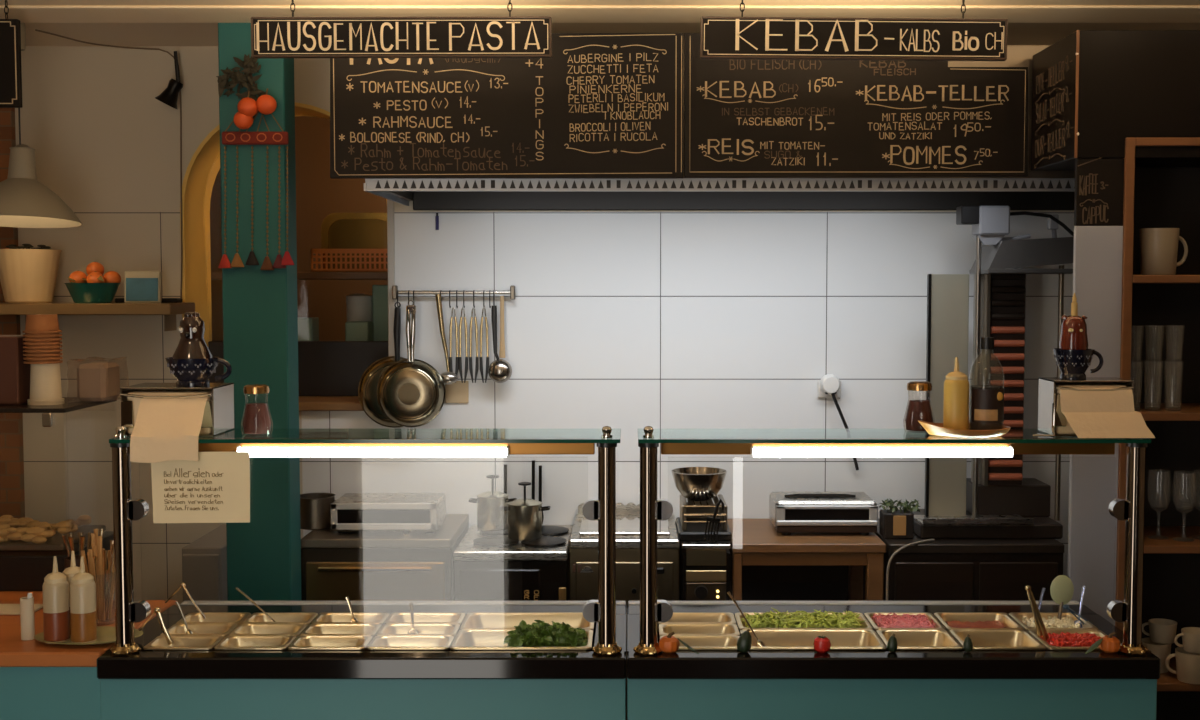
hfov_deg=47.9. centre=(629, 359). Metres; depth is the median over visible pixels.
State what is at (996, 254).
hood
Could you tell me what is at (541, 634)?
leaves
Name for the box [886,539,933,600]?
power cable
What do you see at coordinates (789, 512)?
toaster
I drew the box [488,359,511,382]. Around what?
bowl
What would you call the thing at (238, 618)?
pan
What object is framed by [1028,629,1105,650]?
pan
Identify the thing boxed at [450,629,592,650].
pan
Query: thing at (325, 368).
trim
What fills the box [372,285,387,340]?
carton
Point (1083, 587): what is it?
serving spoon
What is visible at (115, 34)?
ceiling
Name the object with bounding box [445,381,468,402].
card
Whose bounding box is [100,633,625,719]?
counter
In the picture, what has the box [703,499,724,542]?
spatula
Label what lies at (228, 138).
garland
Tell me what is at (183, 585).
serving tongs
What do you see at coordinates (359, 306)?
canister
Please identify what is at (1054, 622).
feta
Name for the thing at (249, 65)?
branch
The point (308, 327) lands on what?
carton
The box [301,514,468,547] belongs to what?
countertop
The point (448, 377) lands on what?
bowl
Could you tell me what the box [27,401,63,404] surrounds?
paper cup
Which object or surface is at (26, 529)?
pastries
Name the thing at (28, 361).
paper cup
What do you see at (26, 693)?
counter
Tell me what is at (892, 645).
pepper
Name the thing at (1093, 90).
upper cabinet
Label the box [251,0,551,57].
hanging sign
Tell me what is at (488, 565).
oven
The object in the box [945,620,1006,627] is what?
sauce
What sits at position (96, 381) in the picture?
box
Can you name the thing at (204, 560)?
storage cabinet
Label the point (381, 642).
pan
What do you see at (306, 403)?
trim
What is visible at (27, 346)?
paper cup
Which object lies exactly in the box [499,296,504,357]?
spatula
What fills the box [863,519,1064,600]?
kitchen counter
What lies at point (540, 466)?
utensil
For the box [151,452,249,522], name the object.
notice
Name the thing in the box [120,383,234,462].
napkin dispenser
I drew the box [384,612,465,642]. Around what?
pan
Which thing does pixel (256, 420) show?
shaker
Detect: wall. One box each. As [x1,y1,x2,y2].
[15,46,1073,604]
[210,116,387,340]
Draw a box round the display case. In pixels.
[0,397,116,590]
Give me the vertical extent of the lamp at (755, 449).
0.039 m
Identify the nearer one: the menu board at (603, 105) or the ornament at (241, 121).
the menu board at (603, 105)
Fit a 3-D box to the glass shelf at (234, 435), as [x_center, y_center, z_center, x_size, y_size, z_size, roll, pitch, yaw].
[-0.607,0.179,3.202,1.169,0.009,0.236,0,3,0]
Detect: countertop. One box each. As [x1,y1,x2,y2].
[0,570,175,666]
[96,605,625,678]
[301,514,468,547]
[627,605,1160,678]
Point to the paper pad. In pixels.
(5, 609)
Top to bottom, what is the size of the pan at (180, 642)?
0.070 m
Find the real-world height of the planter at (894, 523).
0.127 m
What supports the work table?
on the floor
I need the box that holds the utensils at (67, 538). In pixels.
[62,532,90,572]
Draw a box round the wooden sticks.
[81,529,114,621]
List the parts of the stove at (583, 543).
grill plate, door, handle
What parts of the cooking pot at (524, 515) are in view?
lid knob, lid, handle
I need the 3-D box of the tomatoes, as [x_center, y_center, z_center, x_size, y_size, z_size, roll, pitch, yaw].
[1.071,0.684,3.248,0.139,0.036,0.133,0,3,0]
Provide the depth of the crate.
5.27 m
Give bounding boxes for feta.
[1022,616,1079,627]
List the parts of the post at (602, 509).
glass seat, cap knob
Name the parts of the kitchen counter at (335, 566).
handle, drawer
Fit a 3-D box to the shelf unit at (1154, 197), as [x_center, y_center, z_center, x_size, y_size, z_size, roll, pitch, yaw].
[1.841,0.459,3.826,1.025,2.129,0.310,0,3,0]
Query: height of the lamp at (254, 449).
0.039 m
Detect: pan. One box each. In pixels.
[143,635,224,650]
[160,624,237,650]
[176,612,250,625]
[214,635,295,650]
[229,624,307,650]
[242,612,317,635]
[288,635,372,650]
[300,624,380,650]
[311,612,389,637]
[358,302,405,427]
[367,635,453,650]
[376,624,459,650]
[377,300,444,426]
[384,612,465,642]
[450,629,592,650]
[460,612,593,629]
[658,612,735,623]
[659,624,739,635]
[660,635,739,650]
[735,612,872,629]
[740,629,885,650]
[864,612,945,650]
[876,629,962,650]
[934,612,1023,650]
[949,629,1045,650]
[1009,612,1097,650]
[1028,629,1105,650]
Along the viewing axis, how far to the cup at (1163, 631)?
3.79 m
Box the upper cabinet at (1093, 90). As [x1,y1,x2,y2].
[1031,30,1199,170]
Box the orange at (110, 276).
[104,271,120,282]
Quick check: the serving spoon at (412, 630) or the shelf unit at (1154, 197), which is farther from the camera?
the shelf unit at (1154, 197)
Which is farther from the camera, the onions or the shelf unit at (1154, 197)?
the shelf unit at (1154, 197)
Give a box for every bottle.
[42,556,69,643]
[62,551,79,636]
[67,578,70,636]
[70,556,96,642]
[943,357,968,429]
[969,337,1003,429]
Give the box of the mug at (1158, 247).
[1139,228,1187,274]
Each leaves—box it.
[68,275,103,282]
[503,620,587,650]
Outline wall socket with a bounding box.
[818,374,858,469]
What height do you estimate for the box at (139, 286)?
0.112 m
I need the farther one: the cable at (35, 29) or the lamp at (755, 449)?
the cable at (35, 29)
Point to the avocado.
(744, 642)
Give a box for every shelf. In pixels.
[0,302,194,330]
[109,429,620,442]
[211,272,387,279]
[638,429,1150,442]
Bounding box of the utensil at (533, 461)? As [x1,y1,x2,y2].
[532,460,534,499]
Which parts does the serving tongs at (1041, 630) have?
arm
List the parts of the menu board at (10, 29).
chain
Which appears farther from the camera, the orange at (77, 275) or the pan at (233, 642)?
the orange at (77, 275)
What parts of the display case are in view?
plate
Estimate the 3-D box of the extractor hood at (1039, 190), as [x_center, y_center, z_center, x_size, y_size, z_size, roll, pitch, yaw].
[0.475,-0.739,4.440,2.550,0.447,0.788,0,3,0]
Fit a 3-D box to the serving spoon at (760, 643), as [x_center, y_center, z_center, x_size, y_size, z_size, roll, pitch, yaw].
[0.287,0.644,3.267,0.114,0.157,0.037,1,3,19]
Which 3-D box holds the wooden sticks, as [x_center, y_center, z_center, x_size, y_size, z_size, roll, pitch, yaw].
[-1.331,0.546,3.404,0.087,0.235,0.090,-3,4,-39]
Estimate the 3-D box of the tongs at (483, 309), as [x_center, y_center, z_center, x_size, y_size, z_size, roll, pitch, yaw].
[-0.521,-0.055,4.822,0.035,0.274,0.006,0,3,0]
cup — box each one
[22,314,61,332]
[23,333,61,336]
[23,336,61,340]
[23,340,61,344]
[23,344,61,348]
[23,348,61,351]
[23,352,62,355]
[23,356,62,359]
[23,359,62,363]
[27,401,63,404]
[165,312,231,386]
[1053,293,1102,379]
[1142,618,1176,643]
[1142,638,1170,672]
[1165,647,1199,683]
[1174,627,1199,653]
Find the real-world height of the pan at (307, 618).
0.070 m
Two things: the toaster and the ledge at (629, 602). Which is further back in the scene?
the toaster
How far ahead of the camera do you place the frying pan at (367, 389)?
4.81 m
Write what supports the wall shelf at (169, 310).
attached to the wall at (629, 321)
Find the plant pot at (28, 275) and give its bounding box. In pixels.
[0,244,61,302]
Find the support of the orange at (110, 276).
in the fruit bowl at (79, 292)
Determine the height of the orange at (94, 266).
0.058 m
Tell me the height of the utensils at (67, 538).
0.201 m
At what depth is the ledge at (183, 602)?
3.63 m
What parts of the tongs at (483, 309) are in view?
arm, arm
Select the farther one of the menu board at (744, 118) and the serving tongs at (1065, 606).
the menu board at (744, 118)
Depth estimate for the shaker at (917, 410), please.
3.22 m
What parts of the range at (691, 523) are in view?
frame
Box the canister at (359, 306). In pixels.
[346,294,372,321]
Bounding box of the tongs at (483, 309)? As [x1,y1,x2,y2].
[479,307,488,382]
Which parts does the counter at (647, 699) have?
panel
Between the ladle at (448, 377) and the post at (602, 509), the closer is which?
the post at (602, 509)
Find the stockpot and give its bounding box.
[300,493,335,529]
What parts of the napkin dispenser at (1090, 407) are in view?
plate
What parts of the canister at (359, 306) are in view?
lid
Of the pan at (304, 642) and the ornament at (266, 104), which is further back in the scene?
the ornament at (266, 104)
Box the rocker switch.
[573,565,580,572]
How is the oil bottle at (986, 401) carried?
on the oval dish at (931, 428)
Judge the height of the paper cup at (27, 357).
0.052 m
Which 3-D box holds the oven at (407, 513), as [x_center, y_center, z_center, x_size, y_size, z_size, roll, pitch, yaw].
[-0.818,0.523,4.581,0.353,0.107,0.250,0,3,0]
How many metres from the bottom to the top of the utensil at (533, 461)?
0.240 m
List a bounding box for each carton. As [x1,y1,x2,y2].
[298,317,318,340]
[345,321,373,340]
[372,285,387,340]
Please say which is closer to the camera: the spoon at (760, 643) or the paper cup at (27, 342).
the spoon at (760, 643)
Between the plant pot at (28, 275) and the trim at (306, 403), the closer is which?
the plant pot at (28, 275)
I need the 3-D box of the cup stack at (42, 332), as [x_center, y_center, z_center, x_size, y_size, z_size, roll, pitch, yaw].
[-1.681,-0.061,3.863,0.103,0.138,0.103,0,3,-6]
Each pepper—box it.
[887,633,897,651]
[963,634,972,651]
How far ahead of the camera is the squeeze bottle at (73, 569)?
3.25 m
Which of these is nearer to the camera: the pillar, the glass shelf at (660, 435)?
the glass shelf at (660, 435)
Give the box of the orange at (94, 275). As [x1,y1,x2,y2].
[86,271,104,282]
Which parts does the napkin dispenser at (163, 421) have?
plate, plate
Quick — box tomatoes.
[1042,632,1100,646]
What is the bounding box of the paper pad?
[0,604,42,614]
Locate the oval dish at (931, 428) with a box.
[918,420,1010,436]
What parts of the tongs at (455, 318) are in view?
arm, arm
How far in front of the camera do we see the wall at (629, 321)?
4.87 m
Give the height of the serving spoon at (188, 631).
0.121 m
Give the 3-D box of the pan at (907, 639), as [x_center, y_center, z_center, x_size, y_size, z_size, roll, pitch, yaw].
[0.695,0.704,3.251,0.177,0.070,0.170,0,3,0]
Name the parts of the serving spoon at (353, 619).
handle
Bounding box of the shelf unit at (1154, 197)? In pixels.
[1115,138,1199,719]
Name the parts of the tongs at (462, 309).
arm, arm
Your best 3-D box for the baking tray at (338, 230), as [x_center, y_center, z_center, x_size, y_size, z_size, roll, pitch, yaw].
[-1.057,-0.466,5.306,0.307,0.224,0.024,0,3,0]
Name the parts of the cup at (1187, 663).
handle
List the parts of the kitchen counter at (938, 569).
door, plate, door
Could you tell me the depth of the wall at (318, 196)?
5.92 m
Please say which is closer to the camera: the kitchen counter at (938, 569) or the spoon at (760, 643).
the spoon at (760, 643)
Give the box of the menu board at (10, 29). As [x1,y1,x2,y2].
[0,0,21,107]
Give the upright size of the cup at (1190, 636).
0.055 m
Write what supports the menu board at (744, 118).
attached to the extractor hood at (1039, 190)
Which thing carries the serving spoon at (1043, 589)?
in the feta
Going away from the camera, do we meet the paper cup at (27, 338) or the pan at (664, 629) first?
the pan at (664, 629)
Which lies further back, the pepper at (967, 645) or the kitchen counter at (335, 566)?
the kitchen counter at (335, 566)
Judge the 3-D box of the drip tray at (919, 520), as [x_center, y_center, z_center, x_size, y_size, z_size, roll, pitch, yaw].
[1.153,0.532,4.551,0.368,0.025,0.170,0,3,0]
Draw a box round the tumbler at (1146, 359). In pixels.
[1143,359,1162,408]
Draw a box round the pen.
[435,213,438,229]
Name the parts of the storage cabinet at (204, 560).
door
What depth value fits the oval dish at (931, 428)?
3.11 m
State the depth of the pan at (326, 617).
3.49 m
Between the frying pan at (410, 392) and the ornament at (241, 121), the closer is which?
the ornament at (241, 121)
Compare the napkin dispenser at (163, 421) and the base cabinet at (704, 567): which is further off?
the base cabinet at (704, 567)
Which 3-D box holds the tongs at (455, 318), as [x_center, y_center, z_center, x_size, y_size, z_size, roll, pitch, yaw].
[-0.629,-0.055,4.822,0.035,0.274,0.006,0,3,0]
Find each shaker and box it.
[241,384,272,434]
[904,381,934,431]
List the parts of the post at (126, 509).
glass seat, cap knob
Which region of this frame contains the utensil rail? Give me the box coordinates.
[392,285,514,307]
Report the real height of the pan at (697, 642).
0.070 m
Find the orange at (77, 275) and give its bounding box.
[69,270,86,282]
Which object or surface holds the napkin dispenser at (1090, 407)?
on the glass shelf at (660, 435)
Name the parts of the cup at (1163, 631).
handle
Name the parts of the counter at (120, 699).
panel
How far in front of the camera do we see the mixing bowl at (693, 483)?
4.53 m
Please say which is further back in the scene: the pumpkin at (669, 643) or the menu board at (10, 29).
the menu board at (10, 29)
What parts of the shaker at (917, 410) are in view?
lid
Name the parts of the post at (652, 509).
glass seat, cap knob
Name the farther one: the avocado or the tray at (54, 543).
the tray at (54, 543)
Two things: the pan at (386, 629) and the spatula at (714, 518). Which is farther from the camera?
the spatula at (714, 518)
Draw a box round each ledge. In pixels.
[180,601,625,604]
[628,601,1079,604]
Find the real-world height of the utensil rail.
0.081 m
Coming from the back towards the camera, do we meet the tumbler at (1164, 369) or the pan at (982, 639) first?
the tumbler at (1164, 369)
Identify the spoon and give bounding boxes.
[175,602,193,633]
[235,587,275,621]
[346,597,358,621]
[407,603,419,633]
[727,592,766,646]
[757,640,766,646]
[1034,588,1045,621]
[1074,586,1085,627]
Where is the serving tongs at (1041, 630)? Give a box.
[1025,585,1049,640]
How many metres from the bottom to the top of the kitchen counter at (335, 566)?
0.905 m
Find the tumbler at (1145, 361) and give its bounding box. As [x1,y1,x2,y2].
[1144,361,1163,410]
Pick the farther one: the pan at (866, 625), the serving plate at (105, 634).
the pan at (866, 625)
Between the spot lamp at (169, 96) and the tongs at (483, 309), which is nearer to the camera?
the spot lamp at (169, 96)
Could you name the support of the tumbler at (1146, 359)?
on the shelf unit at (1154, 197)
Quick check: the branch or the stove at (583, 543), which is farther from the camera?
the stove at (583, 543)
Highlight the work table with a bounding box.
[727,519,885,600]
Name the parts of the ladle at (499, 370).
handle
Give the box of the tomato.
[813,635,830,652]
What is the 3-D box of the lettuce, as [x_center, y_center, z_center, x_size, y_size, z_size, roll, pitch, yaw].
[0.433,0.663,3.419,0.312,0.047,0.161,0,3,0]
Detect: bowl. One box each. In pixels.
[64,283,120,302]
[350,617,358,621]
[407,628,419,633]
[440,372,457,383]
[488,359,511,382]
[671,467,726,500]
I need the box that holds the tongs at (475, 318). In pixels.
[469,306,478,382]
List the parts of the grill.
spit rod, heater frame, motor, panel, arm, support post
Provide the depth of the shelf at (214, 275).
5.19 m
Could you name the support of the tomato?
on the countertop at (678, 664)
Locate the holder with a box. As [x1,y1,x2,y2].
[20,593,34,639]
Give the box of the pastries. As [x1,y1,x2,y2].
[0,515,91,543]
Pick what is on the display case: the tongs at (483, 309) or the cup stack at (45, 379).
the cup stack at (45, 379)
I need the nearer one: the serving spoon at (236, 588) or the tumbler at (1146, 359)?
the serving spoon at (236, 588)
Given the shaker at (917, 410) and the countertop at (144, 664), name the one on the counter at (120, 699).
the countertop at (144, 664)
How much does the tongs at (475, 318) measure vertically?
0.274 m
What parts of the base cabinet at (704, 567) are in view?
drawer, plate, control panel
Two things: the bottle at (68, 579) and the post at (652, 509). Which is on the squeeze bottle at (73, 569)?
the bottle at (68, 579)
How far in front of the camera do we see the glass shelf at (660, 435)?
3.12 m
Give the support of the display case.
on the countertop at (14, 651)
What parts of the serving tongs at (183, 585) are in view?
arm, arm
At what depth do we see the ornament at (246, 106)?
4.10 m
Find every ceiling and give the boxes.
[0,0,1199,45]
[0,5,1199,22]
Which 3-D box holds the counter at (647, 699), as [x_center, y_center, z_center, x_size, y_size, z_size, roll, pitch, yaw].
[0.609,1.134,3.398,1.229,0.829,0.490,0,3,0]
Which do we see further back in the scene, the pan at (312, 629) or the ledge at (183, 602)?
the ledge at (183, 602)
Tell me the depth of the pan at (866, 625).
3.41 m
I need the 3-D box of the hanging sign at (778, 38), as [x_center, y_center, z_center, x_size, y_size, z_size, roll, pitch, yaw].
[0.589,-0.904,3.554,0.809,0.236,0.022,0,3,0]
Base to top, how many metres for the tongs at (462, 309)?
0.274 m
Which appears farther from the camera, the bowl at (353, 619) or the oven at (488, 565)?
the oven at (488, 565)
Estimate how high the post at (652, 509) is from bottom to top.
0.531 m
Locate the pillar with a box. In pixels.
[218,23,300,600]
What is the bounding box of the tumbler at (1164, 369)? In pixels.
[1164,369,1181,410]
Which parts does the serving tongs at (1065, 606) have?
arm, arm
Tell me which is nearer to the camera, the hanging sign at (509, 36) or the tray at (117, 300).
the hanging sign at (509, 36)
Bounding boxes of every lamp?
[0,23,82,227]
[155,51,182,109]
[198,443,594,455]
[661,443,1114,455]
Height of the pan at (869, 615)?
0.070 m
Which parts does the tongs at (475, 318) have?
arm, arm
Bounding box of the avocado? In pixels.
[737,629,751,652]
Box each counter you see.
[0,667,100,719]
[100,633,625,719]
[301,514,468,600]
[627,633,1156,719]
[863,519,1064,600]
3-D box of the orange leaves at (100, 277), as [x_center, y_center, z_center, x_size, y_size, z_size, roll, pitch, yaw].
[-1.869,-0.272,4.642,0.131,0.041,0.043,0,3,0]
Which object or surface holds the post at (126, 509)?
on the countertop at (144, 664)
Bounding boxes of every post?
[110,426,150,655]
[582,426,621,655]
[633,426,672,655]
[1107,443,1147,655]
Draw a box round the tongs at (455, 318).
[449,306,458,382]
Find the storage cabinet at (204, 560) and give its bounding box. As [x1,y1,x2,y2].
[182,525,227,600]
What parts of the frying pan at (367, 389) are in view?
handle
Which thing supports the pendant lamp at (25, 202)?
hanging from the ceiling at (115, 34)
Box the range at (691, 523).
[676,494,731,540]
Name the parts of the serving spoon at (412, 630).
handle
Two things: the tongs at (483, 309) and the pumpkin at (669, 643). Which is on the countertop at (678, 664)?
the pumpkin at (669, 643)
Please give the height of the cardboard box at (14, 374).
0.194 m
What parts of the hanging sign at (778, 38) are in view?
chain, chain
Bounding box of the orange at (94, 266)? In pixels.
[86,262,103,274]
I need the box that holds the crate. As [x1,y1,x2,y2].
[311,249,387,271]
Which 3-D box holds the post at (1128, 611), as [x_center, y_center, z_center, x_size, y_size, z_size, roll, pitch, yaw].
[1.160,0.417,3.133,0.092,0.531,0.063,0,3,0]
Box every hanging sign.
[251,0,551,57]
[700,0,1007,60]
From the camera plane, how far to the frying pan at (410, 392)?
4.75 m
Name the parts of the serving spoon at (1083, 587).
handle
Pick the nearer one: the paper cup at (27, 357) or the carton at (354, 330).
the paper cup at (27, 357)
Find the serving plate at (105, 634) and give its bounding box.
[34,626,142,644]
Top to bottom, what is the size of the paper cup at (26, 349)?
0.052 m
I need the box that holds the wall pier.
[0,108,24,518]
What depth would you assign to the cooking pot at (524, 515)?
4.54 m
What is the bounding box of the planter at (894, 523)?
[879,498,920,538]
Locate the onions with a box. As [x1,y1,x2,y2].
[872,613,935,627]
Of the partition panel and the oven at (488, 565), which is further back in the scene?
the oven at (488, 565)
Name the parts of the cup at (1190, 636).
handle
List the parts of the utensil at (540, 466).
handle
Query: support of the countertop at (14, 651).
on the counter at (26, 693)
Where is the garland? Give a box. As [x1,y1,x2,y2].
[218,111,293,269]
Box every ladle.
[435,294,457,383]
[488,306,511,382]
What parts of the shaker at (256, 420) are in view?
lid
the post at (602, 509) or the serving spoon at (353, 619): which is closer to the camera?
the post at (602, 509)
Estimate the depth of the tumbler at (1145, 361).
3.72 m
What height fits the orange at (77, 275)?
0.058 m
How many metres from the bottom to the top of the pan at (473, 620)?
0.070 m
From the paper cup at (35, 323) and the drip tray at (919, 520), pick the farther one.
the drip tray at (919, 520)
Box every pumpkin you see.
[659,632,698,654]
[1085,632,1119,654]
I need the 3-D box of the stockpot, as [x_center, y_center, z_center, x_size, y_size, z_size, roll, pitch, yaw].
[-1.079,0.519,4.636,0.177,0.108,0.134,0,3,0]
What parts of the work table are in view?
leg, leg, leg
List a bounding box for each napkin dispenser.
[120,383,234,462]
[1033,377,1154,437]
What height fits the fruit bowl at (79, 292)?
0.070 m
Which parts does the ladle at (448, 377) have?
handle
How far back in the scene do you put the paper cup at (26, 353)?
3.82 m
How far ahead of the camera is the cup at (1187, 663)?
3.69 m
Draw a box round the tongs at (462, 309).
[459,307,467,382]
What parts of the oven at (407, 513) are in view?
knob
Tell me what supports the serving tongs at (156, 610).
in the pan at (180, 642)
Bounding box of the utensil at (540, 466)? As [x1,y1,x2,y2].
[539,465,543,523]
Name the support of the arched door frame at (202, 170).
attached to the wall at (629, 321)
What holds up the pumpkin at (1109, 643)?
on the countertop at (678, 664)
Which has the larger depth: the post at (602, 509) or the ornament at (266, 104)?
the ornament at (266, 104)
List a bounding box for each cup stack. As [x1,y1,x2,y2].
[22,314,62,363]
[27,363,63,404]
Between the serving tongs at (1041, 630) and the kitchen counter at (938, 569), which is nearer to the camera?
the serving tongs at (1041, 630)
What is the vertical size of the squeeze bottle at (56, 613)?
0.203 m
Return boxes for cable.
[35,29,182,297]
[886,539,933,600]
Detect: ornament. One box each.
[234,112,252,128]
[237,91,257,116]
[256,88,276,114]
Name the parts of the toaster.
handle, door frame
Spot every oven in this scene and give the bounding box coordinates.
[330,493,445,536]
[453,525,572,600]
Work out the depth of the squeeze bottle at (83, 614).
3.18 m
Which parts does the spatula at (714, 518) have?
blade, handle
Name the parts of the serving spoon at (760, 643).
handle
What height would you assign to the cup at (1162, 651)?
0.082 m
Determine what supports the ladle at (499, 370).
hanging from the utensil rail
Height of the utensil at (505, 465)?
0.226 m
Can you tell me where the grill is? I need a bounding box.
[909,206,1073,538]
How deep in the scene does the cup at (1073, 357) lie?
3.17 m
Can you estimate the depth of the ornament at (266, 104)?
4.10 m
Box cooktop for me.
[453,525,572,560]
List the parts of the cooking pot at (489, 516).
lid knob, lid, handle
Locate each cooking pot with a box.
[469,475,516,530]
[499,482,550,540]
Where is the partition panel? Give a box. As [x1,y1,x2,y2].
[1068,157,1123,625]
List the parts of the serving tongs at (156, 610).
arm, arm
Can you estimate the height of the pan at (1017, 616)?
0.070 m
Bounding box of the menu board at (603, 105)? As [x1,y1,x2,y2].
[330,33,682,178]
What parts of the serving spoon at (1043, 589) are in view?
handle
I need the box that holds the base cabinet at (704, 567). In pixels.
[679,540,730,600]
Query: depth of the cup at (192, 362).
3.17 m
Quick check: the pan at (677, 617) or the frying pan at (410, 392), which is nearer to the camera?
the pan at (677, 617)
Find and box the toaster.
[769,492,877,534]
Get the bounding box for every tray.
[0,525,105,550]
[115,298,182,302]
[321,213,387,268]
[914,515,1033,525]
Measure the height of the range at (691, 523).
0.116 m
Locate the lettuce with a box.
[741,608,865,627]
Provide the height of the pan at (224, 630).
0.070 m
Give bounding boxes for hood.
[364,45,1074,209]
[969,237,1073,273]
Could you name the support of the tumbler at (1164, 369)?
on the shelf unit at (1154, 197)
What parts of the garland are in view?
cord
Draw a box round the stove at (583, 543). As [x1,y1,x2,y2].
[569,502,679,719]
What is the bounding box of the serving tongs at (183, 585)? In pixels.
[165,583,205,618]
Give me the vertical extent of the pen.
0.062 m
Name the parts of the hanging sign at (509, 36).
chain, chain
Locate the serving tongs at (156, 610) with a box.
[139,607,172,644]
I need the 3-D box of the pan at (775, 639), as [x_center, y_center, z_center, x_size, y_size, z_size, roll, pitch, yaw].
[0.437,0.704,3.251,0.332,0.070,0.170,0,3,0]
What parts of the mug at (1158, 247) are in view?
handle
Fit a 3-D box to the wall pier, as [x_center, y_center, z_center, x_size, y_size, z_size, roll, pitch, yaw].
[-2.393,0.165,4.871,0.388,2.600,0.029,0,3,0]
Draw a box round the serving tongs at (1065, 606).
[1063,604,1091,624]
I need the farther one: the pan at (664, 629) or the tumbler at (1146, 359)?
the tumbler at (1146, 359)
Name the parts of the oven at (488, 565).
door, burner, trim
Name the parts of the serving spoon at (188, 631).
handle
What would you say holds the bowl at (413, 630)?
on the serving spoon at (412, 630)
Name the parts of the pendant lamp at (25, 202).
cord, lamp shade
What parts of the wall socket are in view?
plate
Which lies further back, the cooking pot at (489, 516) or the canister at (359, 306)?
the canister at (359, 306)
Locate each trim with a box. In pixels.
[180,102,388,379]
[208,341,387,395]
[299,396,363,410]
[387,199,394,355]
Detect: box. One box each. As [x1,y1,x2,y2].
[0,335,30,404]
[69,357,122,401]
[124,271,161,302]
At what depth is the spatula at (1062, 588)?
3.46 m
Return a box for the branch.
[216,54,265,99]
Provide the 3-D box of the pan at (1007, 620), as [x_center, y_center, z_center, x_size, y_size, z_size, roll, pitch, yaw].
[0.882,0.695,3.423,0.192,0.070,0.170,0,3,0]
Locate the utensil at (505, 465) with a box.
[504,464,506,493]
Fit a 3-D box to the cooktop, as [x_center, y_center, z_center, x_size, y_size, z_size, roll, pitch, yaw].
[-0.392,0.627,4.659,0.373,0.030,0.498,0,3,0]
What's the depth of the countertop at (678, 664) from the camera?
3.10 m
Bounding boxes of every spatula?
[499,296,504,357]
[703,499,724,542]
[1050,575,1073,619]
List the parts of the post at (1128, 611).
glass seat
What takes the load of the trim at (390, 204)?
attached to the wall at (629, 321)
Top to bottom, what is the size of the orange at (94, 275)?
0.058 m
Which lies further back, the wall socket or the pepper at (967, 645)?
the wall socket
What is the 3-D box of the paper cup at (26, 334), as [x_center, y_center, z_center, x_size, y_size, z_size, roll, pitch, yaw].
[-1.681,-0.093,3.861,0.104,0.052,0.104,0,3,0]
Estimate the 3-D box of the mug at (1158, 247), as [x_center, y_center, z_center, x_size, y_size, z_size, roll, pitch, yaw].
[1.469,-0.299,3.735,0.118,0.128,0.105,3,4,38]
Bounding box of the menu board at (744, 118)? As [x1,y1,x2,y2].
[684,33,1027,177]
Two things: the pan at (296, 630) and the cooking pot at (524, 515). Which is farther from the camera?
the cooking pot at (524, 515)
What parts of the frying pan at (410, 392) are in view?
handle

